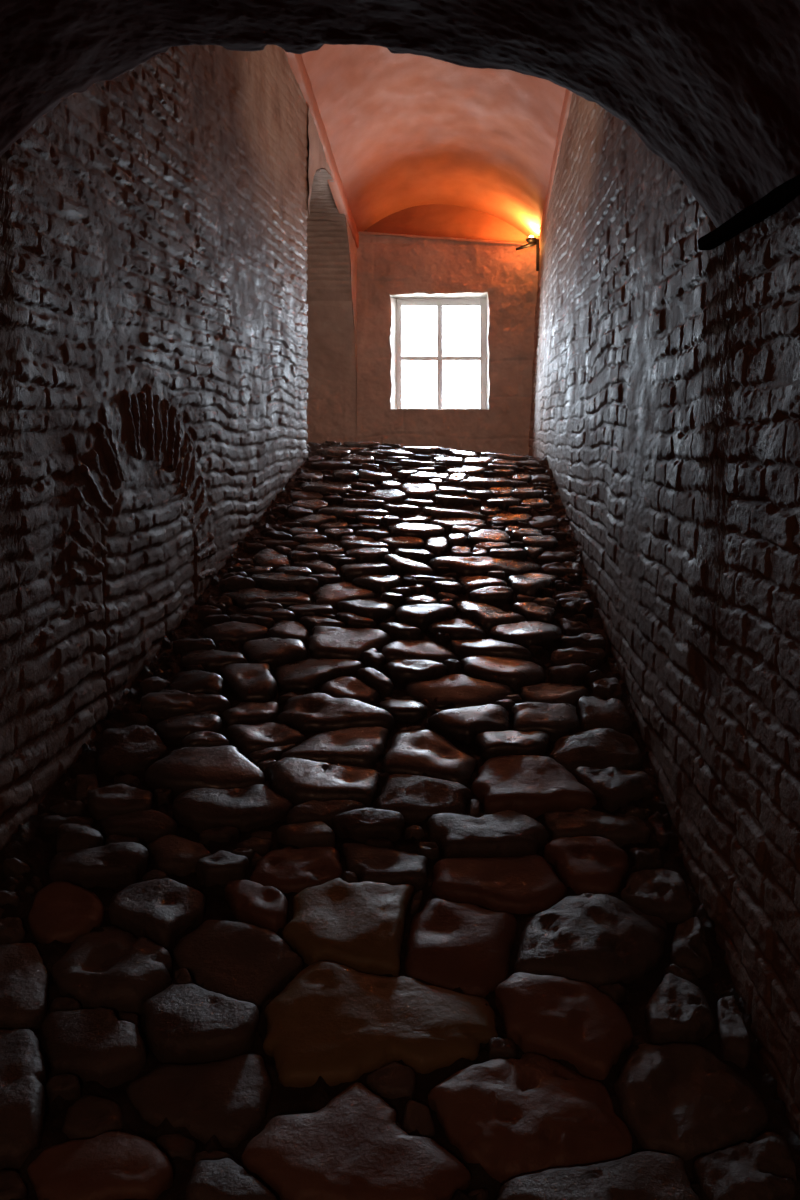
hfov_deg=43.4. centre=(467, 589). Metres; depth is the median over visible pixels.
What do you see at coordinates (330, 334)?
wall
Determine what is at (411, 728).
paving stone
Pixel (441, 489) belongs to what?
paving stone
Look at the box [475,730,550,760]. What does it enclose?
paving stone
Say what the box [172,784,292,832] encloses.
paving stone
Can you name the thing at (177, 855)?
paving stone
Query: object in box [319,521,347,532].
paving stone
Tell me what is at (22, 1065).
paving stone
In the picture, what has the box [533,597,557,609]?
paving stone
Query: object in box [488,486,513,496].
paving stone
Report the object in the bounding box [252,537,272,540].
paving stone
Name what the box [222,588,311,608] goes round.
paving stone
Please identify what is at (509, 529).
paving stone
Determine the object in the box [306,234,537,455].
wall
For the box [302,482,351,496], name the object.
paving stone
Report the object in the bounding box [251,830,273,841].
paving stone
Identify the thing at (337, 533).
paving stone
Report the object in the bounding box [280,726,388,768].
paving stone
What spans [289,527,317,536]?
paving stone
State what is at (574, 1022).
paving stone
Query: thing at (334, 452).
paving stone
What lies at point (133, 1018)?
paving stone
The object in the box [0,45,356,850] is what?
wall
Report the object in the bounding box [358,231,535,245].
trim
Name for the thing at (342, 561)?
paving stone
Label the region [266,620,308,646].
paving stone
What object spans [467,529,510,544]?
paving stone
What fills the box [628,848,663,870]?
paving stone
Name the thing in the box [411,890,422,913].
paving stone
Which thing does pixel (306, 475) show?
paving stone
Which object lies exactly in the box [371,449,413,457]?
paving stone
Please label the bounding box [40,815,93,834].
paving stone
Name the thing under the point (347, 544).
paving stone
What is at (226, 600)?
paving stone
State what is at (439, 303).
window
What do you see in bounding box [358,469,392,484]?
paving stone
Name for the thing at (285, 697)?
paving stone
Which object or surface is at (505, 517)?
paving stone
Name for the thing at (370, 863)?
paving stone
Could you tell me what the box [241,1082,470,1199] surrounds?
paving stone
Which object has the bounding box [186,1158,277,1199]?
paving stone
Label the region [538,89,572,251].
trim
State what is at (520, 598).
paving stone
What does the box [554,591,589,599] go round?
paving stone
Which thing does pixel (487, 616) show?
paving stone
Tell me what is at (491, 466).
paving stone
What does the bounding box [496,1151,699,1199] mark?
paving stone
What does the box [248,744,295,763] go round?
paving stone
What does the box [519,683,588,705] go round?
paving stone
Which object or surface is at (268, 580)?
paving stone
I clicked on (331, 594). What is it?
paving stone
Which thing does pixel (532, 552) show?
paving stone
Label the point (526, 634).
paving stone
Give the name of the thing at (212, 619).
paving stone
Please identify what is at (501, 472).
paving stone
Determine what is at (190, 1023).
paving stone
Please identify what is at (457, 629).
paving stone
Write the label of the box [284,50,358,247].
trim
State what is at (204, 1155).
paving stone
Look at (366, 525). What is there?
paving stone
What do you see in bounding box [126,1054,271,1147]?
paving stone
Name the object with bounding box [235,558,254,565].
paving stone
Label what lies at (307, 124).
wall
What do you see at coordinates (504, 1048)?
paving stone
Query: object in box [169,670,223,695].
paving stone
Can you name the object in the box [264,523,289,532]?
paving stone
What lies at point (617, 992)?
paving stone
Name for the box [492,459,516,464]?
paving stone
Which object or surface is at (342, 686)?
paving stone
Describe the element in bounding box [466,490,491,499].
paving stone
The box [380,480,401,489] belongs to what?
paving stone
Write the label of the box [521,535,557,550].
paving stone
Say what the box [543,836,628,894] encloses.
paving stone
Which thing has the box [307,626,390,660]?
paving stone
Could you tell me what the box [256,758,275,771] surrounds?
paving stone
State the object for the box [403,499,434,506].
paving stone
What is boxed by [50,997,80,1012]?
paving stone
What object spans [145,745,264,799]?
paving stone
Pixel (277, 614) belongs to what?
paving stone
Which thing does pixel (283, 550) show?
paving stone
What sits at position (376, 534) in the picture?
paving stone
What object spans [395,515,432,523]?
paving stone
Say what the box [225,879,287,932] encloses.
paving stone
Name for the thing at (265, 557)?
paving stone
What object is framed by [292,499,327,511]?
paving stone
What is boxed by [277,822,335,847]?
paving stone
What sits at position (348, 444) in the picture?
paving stone
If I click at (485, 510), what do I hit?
paving stone
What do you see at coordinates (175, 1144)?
paving stone
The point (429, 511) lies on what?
paving stone
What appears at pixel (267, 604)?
paving stone
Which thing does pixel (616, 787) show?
paving stone
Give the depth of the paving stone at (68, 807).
3.33 m
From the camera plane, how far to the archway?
2.87 m
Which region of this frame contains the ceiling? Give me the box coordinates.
[302,44,565,238]
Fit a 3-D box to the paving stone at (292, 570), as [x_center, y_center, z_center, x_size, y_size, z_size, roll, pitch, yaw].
[-0.980,-0.050,5.637,0.194,0.167,0.172,0,0,-19]
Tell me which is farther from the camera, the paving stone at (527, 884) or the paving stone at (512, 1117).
the paving stone at (527, 884)
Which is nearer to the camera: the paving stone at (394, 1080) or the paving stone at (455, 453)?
the paving stone at (394, 1080)
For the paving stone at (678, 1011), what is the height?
0.185 m
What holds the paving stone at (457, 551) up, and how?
on the floor
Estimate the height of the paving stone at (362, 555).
0.182 m
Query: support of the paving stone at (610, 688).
on the floor
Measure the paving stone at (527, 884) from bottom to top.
0.190 m
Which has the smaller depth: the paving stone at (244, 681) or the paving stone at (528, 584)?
the paving stone at (244, 681)
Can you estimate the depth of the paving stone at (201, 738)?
3.72 m
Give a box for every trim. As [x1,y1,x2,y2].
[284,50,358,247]
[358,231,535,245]
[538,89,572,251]
[697,174,799,249]
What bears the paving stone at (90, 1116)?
on the floor
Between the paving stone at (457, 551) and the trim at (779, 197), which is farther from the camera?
the paving stone at (457, 551)
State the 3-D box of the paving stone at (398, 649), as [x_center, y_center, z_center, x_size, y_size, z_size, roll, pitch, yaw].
[-0.228,0.330,4.750,0.376,0.184,0.322,0,0,0]
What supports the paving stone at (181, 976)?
on the floor
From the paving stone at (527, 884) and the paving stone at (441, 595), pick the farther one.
the paving stone at (441, 595)
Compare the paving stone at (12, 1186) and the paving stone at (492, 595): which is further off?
the paving stone at (492, 595)
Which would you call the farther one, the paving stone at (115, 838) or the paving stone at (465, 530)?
the paving stone at (465, 530)
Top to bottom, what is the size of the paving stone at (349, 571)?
0.189 m
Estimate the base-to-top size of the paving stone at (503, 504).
0.212 m
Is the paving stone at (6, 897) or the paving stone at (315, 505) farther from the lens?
the paving stone at (315, 505)
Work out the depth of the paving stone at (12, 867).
3.01 m
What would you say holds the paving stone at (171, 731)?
on the floor
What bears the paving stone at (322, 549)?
on the floor
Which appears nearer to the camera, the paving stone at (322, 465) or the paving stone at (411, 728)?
the paving stone at (411, 728)
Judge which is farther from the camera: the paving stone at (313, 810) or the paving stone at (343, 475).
the paving stone at (343, 475)
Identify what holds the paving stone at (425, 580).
on the floor
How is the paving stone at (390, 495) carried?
on the floor
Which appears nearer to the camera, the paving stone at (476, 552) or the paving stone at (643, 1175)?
the paving stone at (643, 1175)
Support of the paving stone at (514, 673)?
on the floor
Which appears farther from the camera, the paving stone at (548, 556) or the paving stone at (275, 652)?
the paving stone at (548, 556)
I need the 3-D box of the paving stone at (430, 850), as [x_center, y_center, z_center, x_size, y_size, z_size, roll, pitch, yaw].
[-0.131,0.878,3.236,0.064,0.120,0.098,0,0,-15]
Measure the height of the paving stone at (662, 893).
0.174 m
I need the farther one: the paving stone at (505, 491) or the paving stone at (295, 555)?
the paving stone at (505, 491)
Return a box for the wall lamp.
[516,235,538,270]
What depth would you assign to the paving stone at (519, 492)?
7.50 m
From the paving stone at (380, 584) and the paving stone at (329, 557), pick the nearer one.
the paving stone at (380, 584)
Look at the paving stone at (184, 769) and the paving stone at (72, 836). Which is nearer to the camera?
the paving stone at (72, 836)
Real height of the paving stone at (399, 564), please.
0.222 m
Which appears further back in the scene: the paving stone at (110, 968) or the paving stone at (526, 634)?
the paving stone at (526, 634)
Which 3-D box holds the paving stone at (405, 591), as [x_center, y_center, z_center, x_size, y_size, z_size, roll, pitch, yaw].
[-0.366,0.056,5.448,0.118,0.142,0.100,0,0,0]
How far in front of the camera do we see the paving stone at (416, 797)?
3.47 m
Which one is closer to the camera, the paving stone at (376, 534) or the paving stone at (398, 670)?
the paving stone at (398, 670)
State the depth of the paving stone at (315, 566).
5.71 m
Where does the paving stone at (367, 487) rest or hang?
on the floor
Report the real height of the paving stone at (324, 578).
0.156 m
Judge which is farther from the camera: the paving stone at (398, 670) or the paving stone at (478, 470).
the paving stone at (478, 470)
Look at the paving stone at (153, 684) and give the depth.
4.20 m
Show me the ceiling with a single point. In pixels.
(404, 131)
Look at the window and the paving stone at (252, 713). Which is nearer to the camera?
the paving stone at (252, 713)
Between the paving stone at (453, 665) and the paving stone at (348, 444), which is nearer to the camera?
the paving stone at (453, 665)
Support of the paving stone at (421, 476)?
on the floor
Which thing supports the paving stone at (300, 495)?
on the floor
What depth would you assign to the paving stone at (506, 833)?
3.25 m
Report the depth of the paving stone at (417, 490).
7.47 m
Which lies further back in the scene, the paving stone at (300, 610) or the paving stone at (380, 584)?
the paving stone at (380, 584)
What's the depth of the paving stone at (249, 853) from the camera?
3.12 m
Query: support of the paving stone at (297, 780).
on the floor
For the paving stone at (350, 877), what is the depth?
3.03 m
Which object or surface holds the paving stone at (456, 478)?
on the floor
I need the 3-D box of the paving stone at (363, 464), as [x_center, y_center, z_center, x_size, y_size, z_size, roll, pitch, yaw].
[-0.822,-0.980,8.265,0.180,0.146,0.155,0,0,0]
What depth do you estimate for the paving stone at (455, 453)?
8.81 m
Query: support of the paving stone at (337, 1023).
on the floor
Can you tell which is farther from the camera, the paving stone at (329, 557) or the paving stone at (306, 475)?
the paving stone at (306, 475)
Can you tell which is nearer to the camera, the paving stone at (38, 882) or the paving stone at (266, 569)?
the paving stone at (38, 882)
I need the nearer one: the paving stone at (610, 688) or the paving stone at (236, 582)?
the paving stone at (610, 688)
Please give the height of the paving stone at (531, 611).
0.198 m
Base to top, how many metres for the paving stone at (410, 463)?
0.193 m
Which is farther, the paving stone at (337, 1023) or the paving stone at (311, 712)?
the paving stone at (311, 712)
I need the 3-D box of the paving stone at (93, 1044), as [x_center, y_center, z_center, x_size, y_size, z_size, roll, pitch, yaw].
[-0.901,1.122,2.404,0.207,0.189,0.273,0,0,-33]
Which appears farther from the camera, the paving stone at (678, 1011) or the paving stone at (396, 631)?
the paving stone at (396, 631)
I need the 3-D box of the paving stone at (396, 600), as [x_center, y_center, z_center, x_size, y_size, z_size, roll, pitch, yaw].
[-0.405,0.093,5.323,0.112,0.157,0.127,0,0,-19]
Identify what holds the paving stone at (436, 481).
on the floor
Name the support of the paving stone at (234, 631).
on the floor
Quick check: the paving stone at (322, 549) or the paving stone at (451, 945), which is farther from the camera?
the paving stone at (322, 549)
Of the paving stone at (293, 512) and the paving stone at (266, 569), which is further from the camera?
the paving stone at (293, 512)
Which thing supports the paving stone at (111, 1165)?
on the floor
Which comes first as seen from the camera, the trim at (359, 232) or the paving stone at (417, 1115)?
the paving stone at (417, 1115)
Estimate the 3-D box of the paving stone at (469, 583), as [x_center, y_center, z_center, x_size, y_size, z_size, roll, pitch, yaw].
[0.077,0.013,5.653,0.260,0.195,0.276,0,0,-15]
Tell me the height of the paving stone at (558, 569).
0.187 m
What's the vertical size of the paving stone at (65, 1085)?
0.127 m
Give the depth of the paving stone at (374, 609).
5.10 m
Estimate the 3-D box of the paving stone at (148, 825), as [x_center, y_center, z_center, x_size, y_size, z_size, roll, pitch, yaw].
[-1.073,0.802,3.277,0.251,0.153,0.149,0,0,0]
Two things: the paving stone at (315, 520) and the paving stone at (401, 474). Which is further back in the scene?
the paving stone at (401, 474)
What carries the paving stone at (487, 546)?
on the floor
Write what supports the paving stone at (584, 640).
on the floor
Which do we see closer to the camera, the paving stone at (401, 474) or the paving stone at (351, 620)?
the paving stone at (351, 620)
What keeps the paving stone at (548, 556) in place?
on the floor
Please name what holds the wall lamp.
attached to the wall at (665, 414)
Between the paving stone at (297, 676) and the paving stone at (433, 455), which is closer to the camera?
the paving stone at (297, 676)
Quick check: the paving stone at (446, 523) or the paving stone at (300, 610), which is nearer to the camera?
the paving stone at (300, 610)
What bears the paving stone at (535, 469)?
on the floor
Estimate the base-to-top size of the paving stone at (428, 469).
0.161 m
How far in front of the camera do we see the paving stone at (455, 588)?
5.49 m
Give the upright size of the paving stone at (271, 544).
0.152 m
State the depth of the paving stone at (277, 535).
6.20 m
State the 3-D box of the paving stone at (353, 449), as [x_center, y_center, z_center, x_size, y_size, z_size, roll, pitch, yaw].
[-1.059,-1.188,8.801,0.385,0.171,0.212,0,0,0]
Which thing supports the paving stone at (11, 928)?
on the floor
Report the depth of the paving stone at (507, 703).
4.20 m
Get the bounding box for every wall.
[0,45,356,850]
[306,167,351,300]
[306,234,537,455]
[306,301,355,386]
[307,124,308,166]
[364,204,527,242]
[528,93,799,1140]
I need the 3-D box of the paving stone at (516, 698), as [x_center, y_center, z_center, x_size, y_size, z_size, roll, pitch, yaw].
[0.191,0.511,4.284,0.082,0.131,0.078,0,0,0]
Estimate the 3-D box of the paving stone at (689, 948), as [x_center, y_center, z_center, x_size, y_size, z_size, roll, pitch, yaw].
[0.626,1.049,2.873,0.115,0.179,0.242,0,0,0]
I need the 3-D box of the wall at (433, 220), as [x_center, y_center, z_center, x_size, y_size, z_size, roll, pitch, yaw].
[-0.240,-4.422,12.099,2.300,0.590,0.014,0,0,0]
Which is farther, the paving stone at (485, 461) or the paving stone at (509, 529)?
the paving stone at (485, 461)
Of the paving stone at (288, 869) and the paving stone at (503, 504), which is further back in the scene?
the paving stone at (503, 504)
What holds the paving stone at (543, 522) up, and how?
on the floor
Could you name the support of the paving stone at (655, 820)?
on the floor
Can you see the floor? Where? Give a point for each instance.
(32, 847)
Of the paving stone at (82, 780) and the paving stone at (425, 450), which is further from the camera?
the paving stone at (425, 450)
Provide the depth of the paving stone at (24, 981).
2.51 m
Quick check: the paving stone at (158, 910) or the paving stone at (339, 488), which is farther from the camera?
the paving stone at (339, 488)
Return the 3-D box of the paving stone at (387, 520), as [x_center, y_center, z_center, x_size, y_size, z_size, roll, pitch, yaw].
[-0.516,-0.413,6.701,0.126,0.182,0.197,0,0,0]
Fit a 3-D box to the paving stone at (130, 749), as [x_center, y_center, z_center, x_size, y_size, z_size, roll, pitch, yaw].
[-1.246,0.621,3.717,0.241,0.219,0.301,0,0,-18]
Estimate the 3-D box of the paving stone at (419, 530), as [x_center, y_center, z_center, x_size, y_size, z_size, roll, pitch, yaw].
[-0.338,-0.340,6.555,0.378,0.214,0.347,0,0,0]
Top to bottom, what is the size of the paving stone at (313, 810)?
0.160 m
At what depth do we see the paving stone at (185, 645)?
4.57 m
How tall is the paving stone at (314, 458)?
0.198 m
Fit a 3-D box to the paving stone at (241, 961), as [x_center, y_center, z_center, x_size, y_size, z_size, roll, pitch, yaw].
[-0.630,1.036,2.707,0.339,0.218,0.265,0,0,31]
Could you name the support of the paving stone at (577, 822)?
on the floor
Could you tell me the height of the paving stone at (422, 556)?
0.175 m
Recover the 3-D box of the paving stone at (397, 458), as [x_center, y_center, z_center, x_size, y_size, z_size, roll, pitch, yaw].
[-0.599,-1.073,8.559,0.194,0.165,0.216,0,0,0]
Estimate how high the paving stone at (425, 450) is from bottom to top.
0.172 m
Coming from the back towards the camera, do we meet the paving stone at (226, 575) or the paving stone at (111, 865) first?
the paving stone at (226, 575)
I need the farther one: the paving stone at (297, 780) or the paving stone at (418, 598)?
the paving stone at (418, 598)
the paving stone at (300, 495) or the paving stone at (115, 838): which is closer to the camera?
the paving stone at (115, 838)
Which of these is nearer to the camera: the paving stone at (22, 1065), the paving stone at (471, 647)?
the paving stone at (22, 1065)
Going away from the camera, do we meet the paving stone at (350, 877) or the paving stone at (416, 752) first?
the paving stone at (350, 877)
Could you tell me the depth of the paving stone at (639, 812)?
3.48 m
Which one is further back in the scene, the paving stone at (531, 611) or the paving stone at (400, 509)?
the paving stone at (400, 509)
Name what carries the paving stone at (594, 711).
on the floor
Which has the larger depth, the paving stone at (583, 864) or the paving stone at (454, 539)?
the paving stone at (454, 539)
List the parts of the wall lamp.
arm, lamp shade, plate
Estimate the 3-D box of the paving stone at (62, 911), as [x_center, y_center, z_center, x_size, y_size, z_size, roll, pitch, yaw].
[-1.153,0.948,2.861,0.201,0.186,0.258,0,0,-44]
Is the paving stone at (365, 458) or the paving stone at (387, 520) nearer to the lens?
the paving stone at (387, 520)
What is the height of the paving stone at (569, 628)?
0.168 m
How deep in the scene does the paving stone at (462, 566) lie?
5.84 m
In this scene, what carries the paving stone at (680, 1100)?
on the floor
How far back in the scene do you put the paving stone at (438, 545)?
6.17 m
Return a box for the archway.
[0,0,799,227]
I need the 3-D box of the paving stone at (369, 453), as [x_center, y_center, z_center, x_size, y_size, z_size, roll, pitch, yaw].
[-0.863,-1.124,8.639,0.176,0.169,0.183,0,0,0]
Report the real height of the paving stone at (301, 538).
0.170 m
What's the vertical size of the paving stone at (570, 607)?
0.186 m
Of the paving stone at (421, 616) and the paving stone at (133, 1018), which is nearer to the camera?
the paving stone at (133, 1018)
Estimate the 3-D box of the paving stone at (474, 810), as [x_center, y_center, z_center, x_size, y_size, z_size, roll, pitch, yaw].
[0.022,0.801,3.461,0.042,0.143,0.138,0,0,0]
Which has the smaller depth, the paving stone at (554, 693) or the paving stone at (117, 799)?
the paving stone at (117, 799)
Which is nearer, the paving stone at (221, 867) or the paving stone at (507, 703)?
the paving stone at (221, 867)
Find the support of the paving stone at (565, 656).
on the floor
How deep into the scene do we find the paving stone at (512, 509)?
7.11 m
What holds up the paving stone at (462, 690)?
on the floor
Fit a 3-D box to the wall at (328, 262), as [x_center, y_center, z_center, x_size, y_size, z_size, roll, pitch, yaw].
[-2.090,-3.645,9.983,1.500,1.003,3.136,0,0,0]
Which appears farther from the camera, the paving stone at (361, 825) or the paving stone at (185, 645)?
the paving stone at (185, 645)
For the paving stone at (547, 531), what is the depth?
6.63 m
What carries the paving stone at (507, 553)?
on the floor
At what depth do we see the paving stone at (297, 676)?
4.39 m
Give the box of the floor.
[0,442,799,1199]
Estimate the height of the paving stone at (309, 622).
0.155 m
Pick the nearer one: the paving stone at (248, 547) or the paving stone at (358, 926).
the paving stone at (358, 926)
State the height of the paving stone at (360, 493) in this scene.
0.158 m
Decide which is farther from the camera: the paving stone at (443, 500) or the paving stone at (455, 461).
the paving stone at (455, 461)
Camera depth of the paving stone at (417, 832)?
3.29 m
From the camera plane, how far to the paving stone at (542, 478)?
8.04 m
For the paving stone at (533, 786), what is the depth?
3.54 m
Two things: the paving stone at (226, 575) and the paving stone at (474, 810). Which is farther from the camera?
the paving stone at (226, 575)
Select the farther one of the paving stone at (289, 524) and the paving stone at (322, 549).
the paving stone at (289, 524)
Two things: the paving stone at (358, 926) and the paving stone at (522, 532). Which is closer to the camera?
the paving stone at (358, 926)
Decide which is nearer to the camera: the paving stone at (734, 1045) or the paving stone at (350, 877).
the paving stone at (734, 1045)
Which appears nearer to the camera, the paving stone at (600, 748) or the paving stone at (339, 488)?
the paving stone at (600, 748)
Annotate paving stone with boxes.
[0,891,20,906]
[0,917,25,944]
[0,942,48,1030]
[0,1029,45,1170]
[0,1170,26,1199]
[3,858,29,876]
[8,875,42,893]
[27,1131,172,1199]
[28,880,104,943]
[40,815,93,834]
[42,1007,145,1088]
[46,1073,80,1101]
[49,842,148,888]
[50,799,85,814]
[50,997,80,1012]
[51,926,171,1016]
[56,823,103,852]
[62,1095,123,1139]
[76,774,98,800]
[87,784,152,819]
[97,724,166,774]
[100,809,176,841]
[106,834,140,844]
[109,878,205,951]
[118,1012,139,1033]
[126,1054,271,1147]
[139,677,169,694]
[140,689,230,719]
[142,983,258,1063]
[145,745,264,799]
[147,834,210,876]
[154,669,171,678]
[155,711,222,744]
[156,1133,196,1159]
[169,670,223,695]
[172,638,215,654]
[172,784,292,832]
[173,920,302,1009]
[174,968,192,983]
[181,649,247,672]
[181,731,229,747]
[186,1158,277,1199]
[194,1151,232,1163]
[196,850,248,887]
[197,605,221,619]
[203,621,268,644]
[204,614,229,624]
[206,595,232,607]
[219,663,277,701]
[220,575,254,590]
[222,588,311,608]
[223,571,246,578]
[223,702,278,727]
[225,722,305,755]
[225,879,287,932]
[228,614,274,628]
[230,563,253,571]
[231,848,253,860]
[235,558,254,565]
[236,837,272,854]
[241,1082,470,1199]
[242,607,295,623]
[243,637,306,670]
[244,543,266,552]
[244,566,273,574]
[246,601,283,608]
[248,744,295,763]
[249,573,318,593]
[250,846,342,892]
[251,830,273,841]
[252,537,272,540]
[252,548,290,572]
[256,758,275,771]
[260,539,300,549]
[263,961,497,1087]
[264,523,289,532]
[264,530,291,540]
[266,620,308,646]
[267,757,379,807]
[274,658,364,693]
[275,546,291,555]
[276,566,312,576]
[277,692,300,703]
[277,693,394,732]
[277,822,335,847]
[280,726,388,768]
[282,522,302,527]
[282,878,414,976]
[286,604,333,621]
[286,800,366,825]
[287,506,312,518]
[288,550,318,561]
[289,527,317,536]
[290,491,323,500]
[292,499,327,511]
[293,534,327,543]
[293,560,336,574]
[295,514,336,527]
[295,543,345,560]
[298,470,322,481]
[299,616,344,631]
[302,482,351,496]
[307,456,324,461]
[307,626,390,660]
[308,573,340,585]
[311,460,350,469]
[312,582,375,609]
[316,448,350,456]
[317,506,390,519]
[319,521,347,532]
[319,676,379,705]
[324,528,353,540]
[326,446,369,453]
[326,554,345,564]
[332,557,355,565]
[332,808,404,842]
[333,469,356,482]
[336,612,375,628]
[337,598,394,623]
[339,563,391,580]
[340,540,389,550]
[340,843,428,890]
[341,455,373,463]
[341,536,373,540]
[342,497,385,507]
[342,871,357,882]
[343,441,379,447]
[346,548,389,563]
[349,489,366,496]
[351,482,375,492]
[352,575,400,594]
[355,529,389,540]
[356,515,382,524]
[356,667,393,698]
[357,463,378,466]
[358,451,377,455]
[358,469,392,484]
[358,523,379,528]
[362,648,384,671]
[366,489,405,502]
[366,1062,415,1098]
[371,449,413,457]
[375,774,473,823]
[378,622,421,640]
[379,536,424,548]
[379,639,456,663]
[379,699,427,722]
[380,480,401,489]
[381,515,399,526]
[381,593,402,608]
[381,729,477,785]
[382,504,420,514]
[382,554,434,575]
[384,659,448,682]
[387,456,408,461]
[387,523,444,541]
[390,587,410,597]
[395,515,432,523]
[395,549,434,563]
[395,604,455,630]
[397,469,417,480]
[398,460,434,466]
[398,725,420,731]
[400,482,437,498]
[401,447,444,454]
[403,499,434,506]
[403,574,456,586]
[403,584,425,594]
[403,594,438,605]
[403,1099,434,1137]
[404,674,512,707]
[404,898,516,997]
[405,825,423,839]
[407,471,450,482]
[409,467,435,471]
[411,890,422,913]
[417,842,438,859]
[422,507,483,519]
[425,536,447,556]
[427,454,444,458]
[427,618,485,640]
[427,810,548,857]
[428,478,442,486]
[428,556,540,577]
[428,704,509,743]
[428,1053,632,1183]
[429,518,484,532]
[430,581,462,594]
[431,494,480,506]
[431,854,566,913]
[433,457,463,465]
[436,592,458,600]
[438,486,467,494]
[440,598,453,605]
[444,659,460,673]
[446,466,484,474]
[447,533,466,547]
[448,450,476,457]
[448,473,465,485]
[449,639,531,660]
[451,526,479,535]
[451,546,470,556]
[455,601,526,629]
[457,476,524,489]
[458,575,507,594]
[460,655,545,690]
[464,457,494,465]
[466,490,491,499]
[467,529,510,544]
[468,586,513,605]
[469,799,479,817]
[471,755,596,818]
[472,548,487,556]
[474,542,510,552]
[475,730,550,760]
[480,452,529,460]
[480,506,501,515]
[486,497,523,509]
[486,512,531,524]
[487,464,518,470]
[487,571,504,580]
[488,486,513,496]
[488,1038,516,1058]
[489,548,526,559]
[489,621,561,649]
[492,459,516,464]
[492,469,514,476]
[495,699,514,708]
[495,972,632,1079]
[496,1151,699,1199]
[505,525,519,535]
[505,694,521,703]
[506,573,557,597]
[507,474,530,482]
[508,505,530,512]
[511,487,542,498]
[511,528,542,539]
[511,602,555,622]
[511,702,579,741]
[514,893,666,988]
[515,460,538,467]
[516,594,534,602]
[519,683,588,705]
[520,498,549,509]
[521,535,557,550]
[522,466,545,472]
[524,547,543,559]
[528,515,557,529]
[531,474,550,482]
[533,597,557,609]
[537,551,574,564]
[541,561,581,578]
[542,528,559,535]
[543,808,649,847]
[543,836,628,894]
[548,663,593,684]
[548,728,642,773]
[550,646,606,666]
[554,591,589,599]
[558,598,593,617]
[558,618,591,635]
[560,633,604,649]
[573,767,652,811]
[577,696,631,734]
[585,670,603,684]
[591,678,621,700]
[597,983,625,1003]
[614,1043,767,1160]
[620,806,649,819]
[621,868,693,922]
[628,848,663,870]
[645,973,713,1044]
[648,812,668,847]
[664,964,698,984]
[670,917,711,977]
[692,1131,796,1199]
[715,995,750,1067]
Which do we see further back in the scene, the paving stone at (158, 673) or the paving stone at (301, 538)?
the paving stone at (301, 538)
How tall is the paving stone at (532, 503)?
0.206 m
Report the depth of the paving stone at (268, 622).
4.91 m
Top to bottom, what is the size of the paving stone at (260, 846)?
0.119 m
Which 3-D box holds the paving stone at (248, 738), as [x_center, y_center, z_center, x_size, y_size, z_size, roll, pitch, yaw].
[-0.793,0.607,3.892,0.255,0.169,0.239,0,0,-37]
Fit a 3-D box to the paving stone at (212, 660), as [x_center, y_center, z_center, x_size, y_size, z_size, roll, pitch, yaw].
[-1.142,0.351,4.505,0.308,0.165,0.184,0,0,0]
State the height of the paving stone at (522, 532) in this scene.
0.190 m
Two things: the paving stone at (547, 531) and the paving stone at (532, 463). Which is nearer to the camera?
the paving stone at (547, 531)
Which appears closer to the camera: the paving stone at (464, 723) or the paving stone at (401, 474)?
the paving stone at (464, 723)
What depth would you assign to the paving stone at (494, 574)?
5.72 m
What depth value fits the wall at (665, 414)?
3.34 m
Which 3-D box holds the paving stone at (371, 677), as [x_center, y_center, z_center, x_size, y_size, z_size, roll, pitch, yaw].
[-0.401,0.436,4.372,0.100,0.190,0.237,0,0,-43]
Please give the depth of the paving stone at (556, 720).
4.05 m
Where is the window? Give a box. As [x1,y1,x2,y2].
[397,299,485,409]
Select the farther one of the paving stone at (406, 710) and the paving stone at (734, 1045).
the paving stone at (406, 710)
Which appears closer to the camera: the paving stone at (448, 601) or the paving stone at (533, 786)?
the paving stone at (533, 786)
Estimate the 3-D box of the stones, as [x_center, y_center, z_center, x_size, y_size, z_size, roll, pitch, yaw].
[-0.389,0.128,5.262,2.178,2.934,7.653,0,0,0]
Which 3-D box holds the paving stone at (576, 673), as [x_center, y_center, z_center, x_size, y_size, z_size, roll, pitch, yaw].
[0.474,0.420,4.584,0.212,0.162,0.182,0,0,0]
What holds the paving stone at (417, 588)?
on the floor
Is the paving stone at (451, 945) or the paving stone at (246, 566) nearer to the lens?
the paving stone at (451, 945)
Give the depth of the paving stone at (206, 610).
4.98 m
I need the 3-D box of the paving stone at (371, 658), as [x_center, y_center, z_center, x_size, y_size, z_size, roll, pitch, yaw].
[-0.428,0.357,4.582,0.138,0.176,0.115,0,0,37]
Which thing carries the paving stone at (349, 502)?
on the floor
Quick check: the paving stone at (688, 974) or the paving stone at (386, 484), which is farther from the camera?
the paving stone at (386, 484)
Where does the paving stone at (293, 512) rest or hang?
on the floor
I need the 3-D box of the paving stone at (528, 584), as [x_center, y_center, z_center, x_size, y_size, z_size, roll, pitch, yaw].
[0.343,0.017,5.699,0.266,0.235,0.440,0,0,19]
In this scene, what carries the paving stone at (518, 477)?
on the floor
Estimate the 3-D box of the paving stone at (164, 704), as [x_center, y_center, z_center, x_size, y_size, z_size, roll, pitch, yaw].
[-1.146,0.498,4.066,0.357,0.184,0.192,0,0,0]
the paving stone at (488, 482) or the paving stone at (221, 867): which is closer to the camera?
the paving stone at (221, 867)
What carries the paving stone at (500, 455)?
on the floor
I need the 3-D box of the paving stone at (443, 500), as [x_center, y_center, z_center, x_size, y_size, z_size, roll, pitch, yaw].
[-0.086,-0.613,7.360,0.351,0.206,0.309,0,0,-17]
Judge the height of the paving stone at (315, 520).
0.197 m
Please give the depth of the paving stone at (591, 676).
4.51 m
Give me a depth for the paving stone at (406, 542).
6.24 m
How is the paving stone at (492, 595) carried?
on the floor
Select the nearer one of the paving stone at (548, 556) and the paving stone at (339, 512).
the paving stone at (548, 556)
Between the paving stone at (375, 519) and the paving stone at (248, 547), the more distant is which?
the paving stone at (375, 519)
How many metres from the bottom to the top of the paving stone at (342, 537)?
0.150 m

